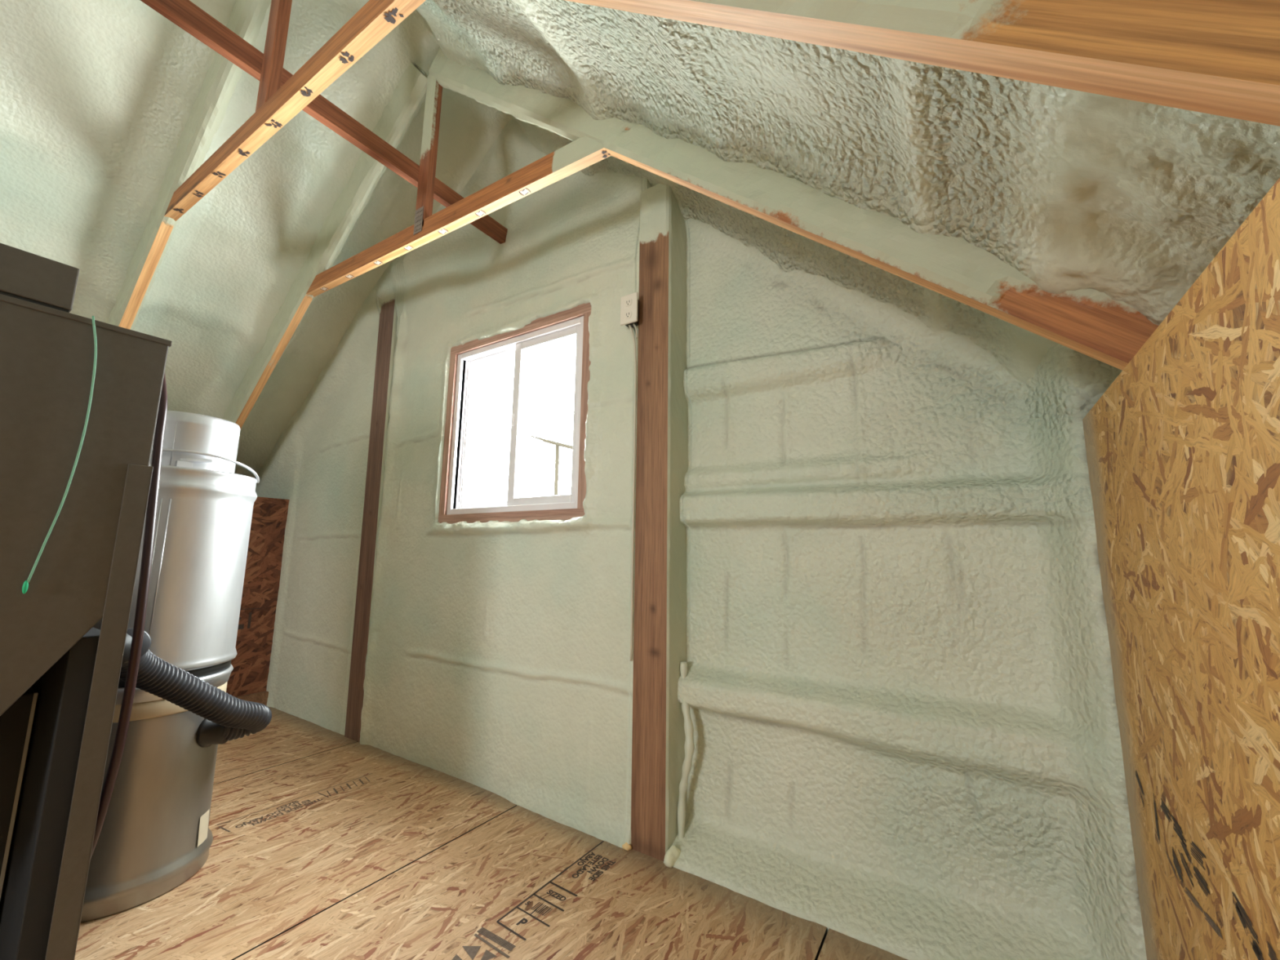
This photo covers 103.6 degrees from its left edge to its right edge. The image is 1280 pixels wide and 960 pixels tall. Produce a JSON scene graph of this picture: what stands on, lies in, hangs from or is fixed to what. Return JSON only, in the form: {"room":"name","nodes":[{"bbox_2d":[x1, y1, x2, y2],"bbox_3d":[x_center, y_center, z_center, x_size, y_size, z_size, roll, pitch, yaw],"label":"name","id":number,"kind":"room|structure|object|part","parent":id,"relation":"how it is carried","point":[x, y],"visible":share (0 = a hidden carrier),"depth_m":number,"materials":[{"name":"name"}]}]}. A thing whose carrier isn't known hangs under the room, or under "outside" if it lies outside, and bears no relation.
{"room":"attic","nodes":[
{"label":"attic","id":0,"kind":"room"},
{"bbox_2d":[226,496,289,697],"bbox_3d":[-4.041,0.535,1.765,0.951,1.345,5.100,-5,-10,32],"label":"panel","id":1,"kind":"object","parent":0,"point":[249,674],"depth_m":3.29,"materials":[{"name":"brown wood"}]},
{"bbox_2d":[235,690,268,705],"bbox_3d":[-3.712,1.104,1.291,0.035,0.090,4.820,-5,-10,32],"label":"baseboard","id":2,"kind":"structure","parent":1,"relation":"attached to","point":[261,697],"depth_m":3.21,"materials":[{"name":"brown wood"}]},
{"bbox_2d":[74,706,907,959],"bbox_3d":[-2.171,1.069,0.432,5.460,0.051,5.250,-5,-10,32],"label":"floor","id":3,"kind":"structure","parent":0,"point":[326,845],"depth_m":1.51,"materials":[{"name":"brown wood"}]},
{"bbox_2d":[0,243,172,959],"bbox_3d":[-1.672,0.305,0.959,0.568,1.632,0.976,-5,-10,32],"label":"cabinet","id":4,"kind":"object","parent":3,"relation":"on","point":[60,673],"visible":0.98,"depth_m":1.11,"materials":[{"name":"paint"}]},
{"bbox_3d":[-1.422,0.816,1.134,0.004,0.640,0.006,-5,-10,32],"label":"housing trim","id":5,"kind":"part","parent":4,"relation":"part of","materials":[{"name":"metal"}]},
{"bbox_3d":[-1.420,0.755,1.196,0.425,0.780,0.070,-5,-10,32],"label":"panel","id":6,"kind":"part","parent":4,"relation":"part of","materials":[{"name":"paint"}]},
{"bbox_2d":[22,315,97,594],"bbox_3d":[-1.263,-0.069,1.108,0.009,0.624,0.049,-5,-10,32],"label":"string","id":7,"kind":"object","parent":4,"relation":"hanging from","point":[24,588],"visible":1,"depth_m":1.12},
{"bbox_3d":[-1.226,0.558,1.134,0.040,1.197,0.044,-5,-10,32],"label":"leg","id":8,"kind":"part","parent":4,"relation":"part of","materials":[{"name":"paint"}]},
{"bbox_2d":[90,373,167,858],"bbox_3d":[-1.352,0.419,1.265,0.314,1.504,0.221,1,-9,-3],"label":"power cable","id":9,"kind":"object","parent":4,"relation":"hanging from","point":[157,455],"visible":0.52,"depth_m":1.21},
{"bbox_2d":[119,627,271,740],"bbox_3d":[-1.315,0.615,1.473,0.162,0.425,0.595,1,-9,0],"label":"corrugated hose","id":10,"kind":"object","parent":4,"relation":"attached to","point":[156,676],"visible":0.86,"depth_m":1.47,"materials":[{"name":"black plastic"}]},
{"bbox_2d":[80,410,259,923],"bbox_3d":[-1.566,0.504,1.641,0.414,1.442,0.414,-5,-10,32],"label":"steel canister","id":11,"kind":"object","parent":3,"relation":"on","point":[155,835],"visible":0.53,"depth_m":1.54,"materials":[{"name":"silver metal"}]},
{"bbox_3d":[-1.504,-0.053,1.666,0.415,0.070,0.161,9,-11,-42],"label":"bail handle","id":12,"kind":"part","parent":11,"relation":"part of","materials":[{"name":"metal"}]},
{"bbox_2d":[344,290,397,742],"bbox_3d":[-1.506,0.129,2.980,0.227,2.588,0.182,-5,-10,33],"label":"timber post","id":13,"kind":"object","parent":3,"relation":"on","point":[387,335],"visible":0.41,"depth_m":2.90,"materials":[{"name":"brown wood"}]},
{"bbox_2d":[622,842,631,850],"bbox_3d":[-0.043,1.259,1.735,0.034,0.022,0.027,-5,-10,32],"label":"scrap","id":14,"kind":"object","parent":3,"relation":"on","point":[626,846],"visible":1,"depth_m":1.73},
{"bbox_2d":[631,183,688,861],"bbox_3d":[0.089,0.037,1.956,0.159,2.508,0.186,-5,-10,32],"label":"timber post","id":15,"kind":"object","parent":3,"relation":"on","point":[660,625],"visible":0.92,"depth_m":1.86,"materials":[{"name":"brown wood"}]},
{"bbox_2d":[620,292,639,328],"bbox_3d":[-0.032,-0.678,2.021,0.080,0.122,0.058,-5,-10,32],"label":"electrical outlet","id":16,"kind":"object","parent":15,"relation":"attached to","point":[629,304],"visible":0.98,"depth_m":2.00,"materials":[{"name":"beige plastic"}]},
{"bbox_2d":[624,310,631,318],"bbox_3d":[-0.047,-0.656,1.995,0.034,0.030,0.004,-5,-10,32],"label":"receptacle","id":17,"kind":"object","parent":16,"relation":"attached to","point":[628,313],"depth_m":1.99,"materials":[{"name":"beige plastic"}]},
{"bbox_2d":[624,297,631,306],"bbox_3d":[-0.046,-0.707,2.003,0.034,0.030,0.004,-5,-10,32],"label":"receptacle","id":18,"kind":"object","parent":16,"relation":"attached to","point":[628,301],"depth_m":2.00,"materials":[{"name":"beige plastic"}]},
{"bbox_2d":[628,323,637,661],"bbox_3d":[-0.037,0.016,1.922,0.039,1.297,0.023,1,-9,-3],"label":"electrical cable","id":19,"kind":"object","parent":15,"relation":"attached to","point":[633,324],"visible":1,"depth_m":1.92,"materials":[{"name":"white plastic"}]},
{"bbox_2d":[677,662,694,839],"bbox_3d":[0.157,0.951,1.749,0.045,0.602,0.089,4,-9,-20],"label":"cable","id":20,"kind":"object","parent":15,"relation":"attached to","point":[689,746],"visible":0.89,"depth_m":1.72,"materials":[{"name":"plastic"}]},
{"bbox_2d":[664,844,680,867],"bbox_3d":[0.107,1.234,1.659,0.042,0.054,0.077,-5,-10,32],"label":"scrap","id":21,"kind":"object","parent":3,"relation":"on","point":[672,855],"visible":0.99,"depth_m":1.64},
{"bbox_2d":[0,0,1279,478],"bbox_3d":[-2.112,-1.213,0.768,5.388,2.479,5.168,-5,-10,32],"label":"ceiling","id":22,"kind":"structure","parent":0,"point":[1130,202],"depth_m":1.77,"materials":[{"name":"plastic"}]},
{"bbox_2d":[222,47,1158,431],"bbox_3d":[-0.915,-1.014,2.199,5.043,2.266,0.072,-5,-10,32],"label":"roof truss","id":23,"kind":"object","parent":22,"relation":"attached to","point":[1089,322],"visible":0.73,"depth_m":1.56,"materials":[{"name":"brown wood"}]},
{"bbox_3d":[-0.987,-1.155,2.242,0.060,0.120,0.004,-5,-10,32],"label":"nail plate","id":24,"kind":"part","parent":23,"relation":"part of","materials":[{"name":"metal"}]},
{"bbox_3d":[-0.968,-1.510,2.310,0.078,0.802,0.048,-5,-10,32],"label":"king post","id":25,"kind":"part","parent":23,"relation":"part of","materials":[{"name":"brown wood"}]},
{"bbox_2d":[106,0,1279,329],"bbox_3d":[-1.252,-1.095,1.689,5.036,2.264,0.073,-5,-10,32],"label":"roof truss","id":26,"kind":"object","parent":22,"relation":"attached to","point":[1215,57],"visible":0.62,"depth_m":0.55,"materials":[{"name":"brown wood"}]},
{"bbox_3d":[-1.294,-1.629,1.801,0.078,0.784,0.036,-5,-10,32],"label":"king post","id":27,"kind":"part","parent":26,"relation":"part of","materials":[{"name":"brown wood"}]},
{"bbox_2d":[254,120,1146,959],"bbox_3d":[-0.868,-0.395,2.612,5.510,3.570,0.223,-5,-10,32],"label":"wall","id":28,"kind":"structure","parent":0,"point":[898,686],"depth_m":1.72,"materials":[{"name":"plastic"}]},
{"bbox_2d":[140,0,507,244],"bbox_3d":[-1.541,-1.546,1.597,0.036,0.085,2.975,-5,-10,32],"label":"brace","id":29,"kind":"object","parent":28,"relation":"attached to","point":[184,14],"visible":0.67,"depth_m":1.99,"materials":[{"name":"brown wood"}]},
{"bbox_2d":[438,302,591,524],"bbox_3d":[-0.570,-0.264,2.451,0.968,0.952,0.180,-5,-10,32],"label":"window","id":30,"kind":"structure","parent":28,"relation":"in","point":[456,504],"depth_m":2.42,"materials":[{"name":"white plastic"}]},
{"bbox_3d":[-0.737,-0.255,2.528,0.460,0.812,0.014,-5,-10,32],"label":"sash","id":31,"kind":"part","parent":30,"relation":"part of","materials":[{"name":"white plastic"}]},
{"bbox_3d":[-0.577,0.183,2.384,0.968,0.048,0.180,-5,-10,32],"label":"rough sill","id":32,"kind":"part","parent":30,"relation":"part of","materials":[{"name":"wood"}]},
{"bbox_3d":[-0.432,-0.285,2.298,0.432,0.812,0.014,-5,-10,32],"label":"sash","id":33,"kind":"part","parent":30,"relation":"part of","materials":[{"name":"white plastic"}]},
{"bbox_2d":[1082,177,1279,959],"bbox_3d":[0.004,0.209,-0.819,0.341,1.345,5.100,-5,-10,32],"label":"wall","id":34,"kind":"structure","parent":0,"point":[1183,446],"depth_m":0.68,"materials":[{"name":"brown wood"}]},
{"label":"outside","id":35,"kind":"structure","parent":0,"visible":0},
{"bbox_2d":[530,435,572,495],"bbox_3d":[-3.142,2.501,18.506,1.755,8.442,1.212,-5,-10,32],"label":"antenna","id":36,"kind":"object","parent":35,"point":[557,444],"visible":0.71,"depth_m":18.88,"materials":[{"name":"metal"}]}
]}

